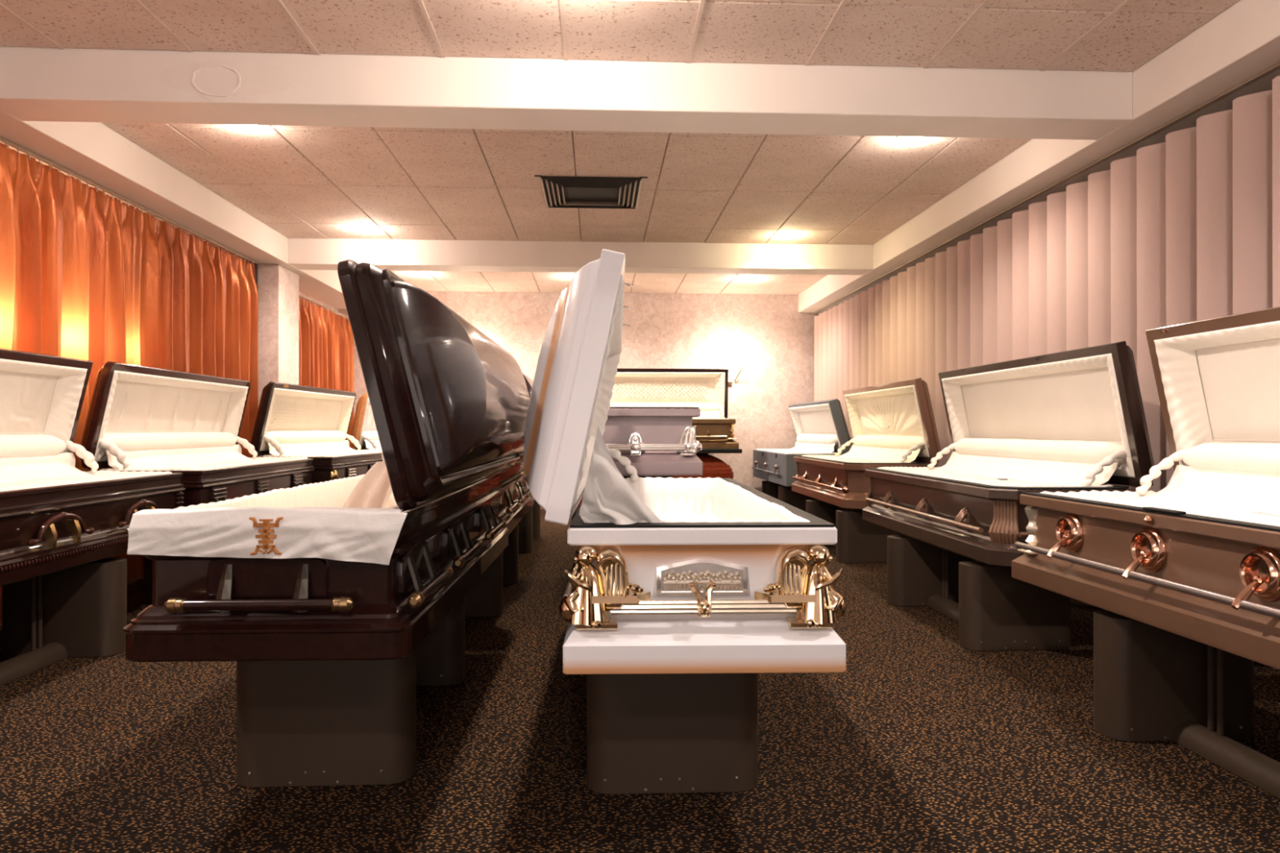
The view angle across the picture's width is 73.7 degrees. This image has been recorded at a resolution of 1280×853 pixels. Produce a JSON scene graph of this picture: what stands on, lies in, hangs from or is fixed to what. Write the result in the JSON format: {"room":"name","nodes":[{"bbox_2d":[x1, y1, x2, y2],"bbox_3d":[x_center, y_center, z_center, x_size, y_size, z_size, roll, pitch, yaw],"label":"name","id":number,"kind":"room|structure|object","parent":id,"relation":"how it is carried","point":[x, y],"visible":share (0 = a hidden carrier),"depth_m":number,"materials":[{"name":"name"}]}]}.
{"room":"casket showroom","nodes":[
{"label":"casket showroom","id":0,"kind":"room"},
{"bbox_2d":[155,225,337,314],"bbox_3d":[-3.671,-0.384,3.869,0.100,2.950,14.900,0,0,-3],"label":"wall","id":1,"kind":"structure","parent":0,"point":[300,292],"depth_m":10.44,"materials":[{"name":"paint"}]},
{"bbox_2d":[257,263,298,457],"bbox_3d":[-3.670,-0.230,8.465,0.370,2.666,0.560,0,0,-3],"label":"pilaster","id":2,"kind":"object","parent":1,"relation":"attached to","point":[277,285],"visible":0.37,"depth_m":8.20,"materials":[{"name":"paint"}]},
{"bbox_2d":[337,290,821,492],"bbox_3d":[-0.697,-0.363,11.530,6.820,2.950,0.100,0,0,-3],"label":"wall","id":3,"kind":"structure","parent":0,"point":[767,334],"depth_m":11.57,"materials":[{"name":"paint"}]},
{"bbox_2d":[720,364,746,386],"bbox_3d":[1.248,-0.690,11.519,0.345,0.284,0.121,0,0,-3],"label":"wall sconce","id":4,"kind":"object","parent":3,"relation":"attached to","point":[733,370],"visible":0.85,"depth_m":11.50,"materials":[{"name":"beige glass"}]},
{"bbox_2d":[0,0,1238,294],"bbox_3d":[-0.316,-1.877,4.044,6.820,0.123,15.100,0,0,-3],"label":"ceiling","id":5,"kind":"structure","parent":0,"point":[300,181],"depth_m":5.36,"materials":[{"name":"tile"}]},
{"bbox_2d":[0,109,346,309],"bbox_3d":[-3.392,-1.712,3.887,0.460,0.274,14.900,0,0,-3],"label":"soffit","id":6,"kind":"structure","parent":5,"relation":"attached to","point":[95,152],"depth_m":5.84,"materials":[{"name":"paint"}]},
{"bbox_2d":[0,136,258,624],"bbox_3d":[-3.458,-0.252,4.534,0.187,2.630,7.072,0,0,-3],"label":"curtain","id":7,"kind":"object","parent":6,"relation":"hanging from","point":[86,273],"visible":0.48,"depth_m":5.71,"materials":[{"name":"fabric"}]},
{"bbox_2d":[298,293,354,449],"bbox_3d":[-3.718,-0.172,10.008,0.142,2.500,2.274,0,0,-3],"label":"curtain","id":8,"kind":"object","parent":6,"relation":"hanging from","point":[326,340],"visible":0.36,"depth_m":9.97,"materials":[{"name":"fabric"}]},
{"bbox_2d":[231,124,262,129],"bbox_3d":[-2.363,-1.809,5.112,0.190,0.013,0.190,0,0,-3],"label":"recessed light","id":9,"kind":"object","parent":5,"relation":"in","point":[242,126],"visible":0.5,"depth_m":5.14,"materials":[{"name":"glass"}]},
{"bbox_2d":[355,226,377,231],"bbox_3d":[-2.499,-1.802,7.788,0.190,0.013,0.190,0,0,-3],"label":"recessed light","id":10,"kind":"object","parent":5,"relation":"in","point":[360,228],"visible":1,"depth_m":7.76,"materials":[{"name":"glass"}]},
{"bbox_2d":[413,272,429,275],"bbox_3d":[-2.586,-1.796,10.086,0.190,0.013,0.190,0,0,-3],"label":"recessed light","id":11,"kind":"object","parent":5,"relation":"in","point":[414,273],"visible":1,"depth_m":10.06,"materials":[{"name":"glass"}]},
{"bbox_2d":[0,46,1132,139],"bbox_3d":[-0.329,-1.709,4.385,5.704,0.278,0.317,0,0,-3],"label":"beam","id":12,"kind":"structure","parent":5,"relation":"attached to","point":[47,84],"depth_m":4.26,"materials":[{"name":"paint"}]},
{"bbox_2d":[288,237,872,275],"bbox_3d":[-0.539,-1.700,8.503,5.704,0.274,0.310,0,0,-3],"label":"beam","id":13,"kind":"structure","parent":5,"relation":"attached to","point":[304,254],"depth_m":8.38,"materials":[{"name":"paint"}]},
{"bbox_2d":[534,174,648,208],"bbox_3d":[-0.374,-1.796,6.593,0.820,0.032,0.842,0,0,-3],"label":"ceiling vent","id":14,"kind":"object","parent":5,"relation":"in","point":[559,192],"visible":1,"depth_m":6.56,"materials":[{"name":"metal"}]},
{"bbox_2d":[738,277,754,280],"bbox_3d":[1.303,-1.795,10.405,0.190,0.013,0.190,0,0,-3],"label":"recessed light","id":15,"kind":"object","parent":5,"relation":"in","point":[741,278],"visible":1,"depth_m":10.37,"materials":[{"name":"paint"}]},
{"bbox_2d":[776,232,796,238],"bbox_3d":[1.382,-1.801,8.066,0.190,0.013,0.190,0,0,-3],"label":"recessed light","id":16,"kind":"object","parent":5,"relation":"in","point":[786,235],"visible":1,"depth_m":8.04,"materials":[{"name":"glass"}]},
{"bbox_2d":[895,136,926,142],"bbox_3d":[1.700,-1.809,5.348,0.190,0.013,0.190,0,0,-3],"label":"recessed light","id":17,"kind":"object","parent":5,"relation":"in","point":[900,139],"visible":0.63,"depth_m":5.36,"materials":[{"name":"glass"}]},
{"bbox_2d":[798,0,1279,312],"bbox_3d":[2.764,-1.711,4.201,0.452,0.274,14.900,0,0,-3],"label":"soffit","id":18,"kind":"structure","parent":5,"relation":"attached to","point":[1242,42],"depth_m":4.81,"materials":[{"name":"paint"}]},
{"bbox_2d":[813,62,1279,669],"bbox_3d":[2.681,-0.253,6.185,0.138,2.628,10.880,0,0,-3],"label":"vertical blind","id":19,"kind":"object","parent":18,"relation":"hanging from","point":[1184,228],"visible":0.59,"depth_m":5.02,"materials":[{"name":"fabric"}]},
{"bbox_2d":[0,509,1279,852],"bbox_3d":[-0.316,1.121,4.036,6.820,0.060,15.100,0,0,-3],"label":"floor","id":20,"kind":"structure","parent":0,"point":[925,742],"depth_m":2.73,"materials":[{"name":"carpet"}]},
{"bbox_2d":[0,558,126,686],"bbox_3d":[-2.737,0.853,3.603,0.540,0.474,1.170,0,0,-3],"label":"stand","id":21,"kind":"object","parent":20,"relation":"on","point":[80,611],"visible":0.73,"depth_m":4.02,"materials":[{"name":"paint"}]},
{"bbox_2d":[0,347,185,586],"bbox_3d":[-2.860,0.119,3.749,0.788,0.993,2.208,0,0,-3],"label":"casket","id":22,"kind":"object","parent":21,"relation":"on","point":[55,515],"visible":0.93,"depth_m":4.19,"materials":[{"name":"brown wood"}]},
{"bbox_2d":[0,470,172,491],"bbox_3d":[-2.840,0.267,3.750,0.580,0.050,2.052,0,0,-3],"label":"bedding","id":23,"kind":"object","parent":22,"relation":"on","point":[28,479],"depth_m":4.23,"materials":[{"name":"beige fabric"}]},
{"bbox_2d":[247,261,257,290],"bbox_3d":[-3.740,-0.230,8.116,0.155,2.664,0.120,0,0,-3],"label":"post","id":24,"kind":"object","parent":20,"relation":"on","point":[255,264],"visible":0.1,"depth_m":8.16,"materials":[{"name":"white paint"}]},
{"bbox_2d":[236,593,465,787],"bbox_3d":[-0.997,0.839,3.155,0.535,0.499,1.173,0,0,-3],"label":"stand","id":25,"kind":"object","parent":20,"relation":"on","point":[300,722],"visible":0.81,"depth_m":2.58,"materials":[{"name":"paint"}]},
{"bbox_2d":[123,259,529,662],"bbox_3d":[-0.904,0.078,3.191,0.866,1.022,2.170,0,0,-2],"label":"casket","id":26,"kind":"object","parent":25,"relation":"on","point":[366,566],"visible":1,"depth_m":2.19,"materials":[{"name":"brown wood"}]},
{"bbox_2d":[173,474,399,509],"bbox_3d":[-0.976,0.365,3.198,0.586,0.301,1.991,0,0,-2],"label":"bedding","id":27,"kind":"object","parent":26,"relation":"on","point":[344,493],"depth_m":2.91,"materials":[{"name":"white fabric"}]},
{"bbox_2d":[465,524,518,617],"bbox_3d":[-1.095,0.846,5.469,0.535,0.499,1.170,0,0,-3],"label":"stand","id":28,"kind":"object","parent":20,"relation":"on","point":[484,598],"visible":0.23,"depth_m":4.91,"materials":[{"name":"paint"}]},
{"bbox_2d":[497,373,533,534],"bbox_3d":[-1.036,0.100,5.474,0.865,0.991,2.148,0,0,-3],"label":"casket","id":29,"kind":"object","parent":28,"relation":"on","point":[516,500],"visible":0.06,"depth_m":5.08,"materials":[{"name":"brown wood"}]},
{"bbox_2d":[518,501,540,553],"bbox_3d":[-1.231,0.853,7.945,0.535,0.499,1.170,0,0,-3],"label":"stand","id":30,"kind":"object","parent":20,"relation":"on","point":[529,527],"visible":0.24,"depth_m":7.39,"materials":[{"name":"paint"}]},
{"bbox_2d":[622,475,673,478],"bbox_3d":[-0.075,0.680,5.602,0.500,0.831,1.170,0,0,-3],"label":"stand","id":31,"kind":"object","parent":20,"relation":"on","point":[624,477],"visible":0.02,"depth_m":5.02,"materials":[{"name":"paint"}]},
{"bbox_2d":[602,398,702,475],"bbox_3d":[-0.095,-0.250,5.588,0.764,1.028,2.180,0,0,-3],"label":"casket","id":32,"kind":"object","parent":31,"relation":"on","point":[657,441],"visible":0.36,"depth_m":4.56,"materials":[{"name":"paint"}]},
{"bbox_2d":[609,405,687,407],"bbox_3d":[-0.076,-0.071,5.588,0.592,0.081,1.969,0,0,-3],"label":"bedding","id":33,"kind":"object","parent":32,"relation":"on","point":[610,406],"depth_m":4.62,"materials":[{"name":"white fabric"}]},
{"bbox_2d":[576,448,742,508],"bbox_3d":[0.099,0.692,10.632,2.240,0.835,0.730,0,0,-3],"label":"display rack","id":34,"kind":"object","parent":20,"relation":"on","point":[707,451],"visible":0.12,"depth_m":10.31,"materials":[{"name":"wood"}]},
{"bbox_2d":[577,453,733,505],"bbox_3d":[0.101,0.640,10.604,2.148,0.617,0.714,0,0,-3],"label":"casket","id":35,"kind":"object","parent":34,"relation":"on","point":[713,467],"visible":0.1,"depth_m":10.38,"materials":[{"name":"red wood"}]},
{"bbox_2d":[611,368,738,448],"bbox_3d":[0.116,-0.236,10.709,2.140,1.021,0.801,0,0,-3],"label":"casket","id":36,"kind":"object","parent":34,"relation":"on","point":[706,389],"visible":0.52,"depth_m":10.97,"materials":[{"name":"beige fabric"}]},
{"bbox_2d":[697,448,742,453],"bbox_3d":[0.099,0.299,10.633,2.240,0.050,0.730,0,0,-3],"label":"shelf","id":37,"kind":"object","parent":34,"relation":"attached to","point":[703,451],"depth_m":10.31,"materials":[{"name":"wood"}]},
{"bbox_2d":[586,673,757,794],"bbox_3d":[0.077,0.855,3.104,0.520,0.468,1.173,0,0,-2],"label":"stand","id":38,"kind":"object","parent":20,"relation":"on","point":[652,733],"visible":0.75,"depth_m":2.52,"materials":[{"name":"paint"}]},
{"bbox_2d":[523,248,846,674],"bbox_3d":[0.079,0.084,3.235,0.851,1.072,2.210,0,0,-1],"label":"casket","id":39,"kind":"object","parent":38,"relation":"on","point":[668,575],"visible":1,"depth_m":2.19,"materials":[{"name":"white metal"}]},
{"bbox_2d":[594,476,809,522],"bbox_3d":[0.135,0.339,3.235,0.594,0.190,2.000,0,0,-1],"label":"bedding","id":40,"kind":"object","parent":39,"relation":"on","point":[669,500],"depth_m":4.02,"materials":[{"name":"white fabric"}]},
{"bbox_2d":[761,480,817,511],"bbox_3d":[1.833,0.887,10.404,0.500,0.444,1.170,0,0,-3],"label":"stand","id":41,"kind":"object","parent":20,"relation":"on","point":[784,494],"visible":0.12,"depth_m":9.82,"materials":[{"name":"paint"}]},
{"bbox_2d":[751,399,852,486],"bbox_3d":[1.901,0.180,10.390,0.819,0.967,1.980,0,0,-3],"label":"casket","id":42,"kind":"object","parent":41,"relation":"on","point":[820,427],"visible":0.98,"depth_m":10.04,"materials":[{"name":"white fabric"}]},
{"bbox_2d":[755,448,836,453],"bbox_3d":[1.874,0.309,10.388,0.583,0.043,1.922,0,0,-3],"label":"bedding","id":43,"kind":"object","parent":42,"relation":"on","point":[791,451],"depth_m":10.09,"materials":[{"name":"white fabric"}]},
{"bbox_2d":[805,499,902,563],"bbox_3d":[1.843,0.880,7.451,0.540,0.441,1.170,0,0,-3],"label":"stand","id":44,"kind":"object","parent":20,"relation":"on","point":[860,540],"visible":0.5,"depth_m":6.87,"materials":[{"name":"paint"}]},
{"bbox_2d":[791,377,941,509],"bbox_3d":[1.992,0.137,7.831,0.817,1.045,2.160,0,0,-2],"label":"casket","id":45,"kind":"object","parent":44,"relation":"on","point":[892,424],"visible":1,"depth_m":7.44,"materials":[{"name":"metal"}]},
{"bbox_2d":[801,454,915,462],"bbox_3d":[1.950,0.310,7.829,0.576,0.052,1.968,0,0,-2],"label":"bedding","id":46,"kind":"object","parent":45,"relation":"on","point":[842,458],"depth_m":7.59,"materials":[{"name":"white fabric"}]},
{"bbox_2d":[887,533,1071,651],"bbox_3d":[1.830,0.873,4.755,0.540,0.441,1.223,0,0,-3],"label":"stand","id":47,"kind":"object","parent":20,"relation":"on","point":[993,610],"visible":0.88,"depth_m":4.16,"materials":[{"name":"paint"}]},
{"bbox_2d":[862,341,1154,566],"bbox_3d":[1.999,0.129,5.012,0.816,1.047,2.200,0,0,-2],"label":"casket","id":48,"kind":"object","parent":47,"relation":"on","point":[1074,420],"visible":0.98,"depth_m":4.60,"materials":[{"name":"white fabric"}]},
{"bbox_2d":[877,466,1113,487],"bbox_3d":[1.953,0.303,5.010,0.576,0.050,2.009,0,0,-2],"label":"bedding","id":49,"kind":"object","parent":48,"relation":"on","point":[997,477],"depth_m":4.69,"materials":[{"name":"beige fabric"}]},
{"bbox_2d":[1093,609,1279,799],"bbox_3d":[1.919,0.862,2.532,0.540,0.451,1.173,0,0,-3],"label":"stand","id":50,"kind":"object","parent":20,"relation":"on","point":[1151,683],"visible":0.91,"depth_m":2.94,"materials":[{"name":"paint"}]},
{"bbox_2d":[1011,306,1279,670],"bbox_3d":[2.033,0.108,2.542,0.896,1.054,2.200,0,0,-4],"label":"casket","id":51,"kind":"object","parent":50,"relation":"on","point":[1197,557],"visible":1,"depth_m":3.07,"materials":[{"name":"brown metal"}]},
{"bbox_2d":[1040,489,1279,526],"bbox_3d":[1.998,0.284,2.539,0.596,0.052,1.995,0,0,-4],"label":"bedding","id":52,"kind":"object","parent":51,"relation":"on","point":[1235,507],"depth_m":3.05,"materials":[{"name":"beige fabric"}]},
{"bbox_3d":[-2.852,0.857,5.860,0.540,0.479,1.170,0,0,-3],"label":"stand","id":53,"kind":"object","parent":20,"relation":"on","visible":0},
{"bbox_2d":[80,361,315,506],"bbox_3d":[-2.955,0.119,5.962,0.788,0.994,2.148,0,0,-4],"label":"casket","id":54,"kind":"object","parent":53,"relation":"on","point":[140,418],"visible":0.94,"depth_m":5.64,"materials":[{"name":"white fabric"}]},
{"bbox_2d":[100,457,307,471],"bbox_3d":[-2.933,0.268,5.963,0.579,0.050,1.992,0,0,-4],"label":"bedding","id":55,"kind":"object","parent":54,"relation":"on","point":[191,464],"depth_m":5.73,"materials":[{"name":"beige fabric"}]},
{"bbox_3d":[-2.839,0.860,8.164,0.540,0.486,1.170,0,0,0],"label":"stand","id":56,"kind":"object","parent":20,"relation":"on","visible":0},
{"bbox_2d":[249,381,382,484],"bbox_3d":[-2.913,0.119,8.184,0.787,0.994,2.148,0,0,1],"label":"casket","id":57,"kind":"object","parent":56,"relation":"on","point":[292,420],"visible":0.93,"depth_m":7.82,"materials":[{"name":"white fabric"}]},
{"bbox_2d":[262,449,382,457],"bbox_3d":[-2.890,0.267,8.183,0.580,0.050,1.991,0,0,1],"label":"bedding","id":58,"kind":"object","parent":57,"relation":"on","point":[288,453],"depth_m":7.79,"materials":[{"name":"white fabric"}]},
{"bbox_3d":[-2.826,0.869,10.267,0.540,0.479,1.170,0,0,-3],"label":"stand","id":59,"kind":"object","parent":20,"relation":"on","visible":0},
{"bbox_2d":[351,392,382,449],"bbox_3d":[-2.861,0.130,10.307,0.785,0.998,1.988,0,0,-3],"label":"casket","id":60,"kind":"object","parent":59,"relation":"on","point":[364,429],"visible":0.23,"depth_m":9.41,"materials":[{"name":"brown wood"}]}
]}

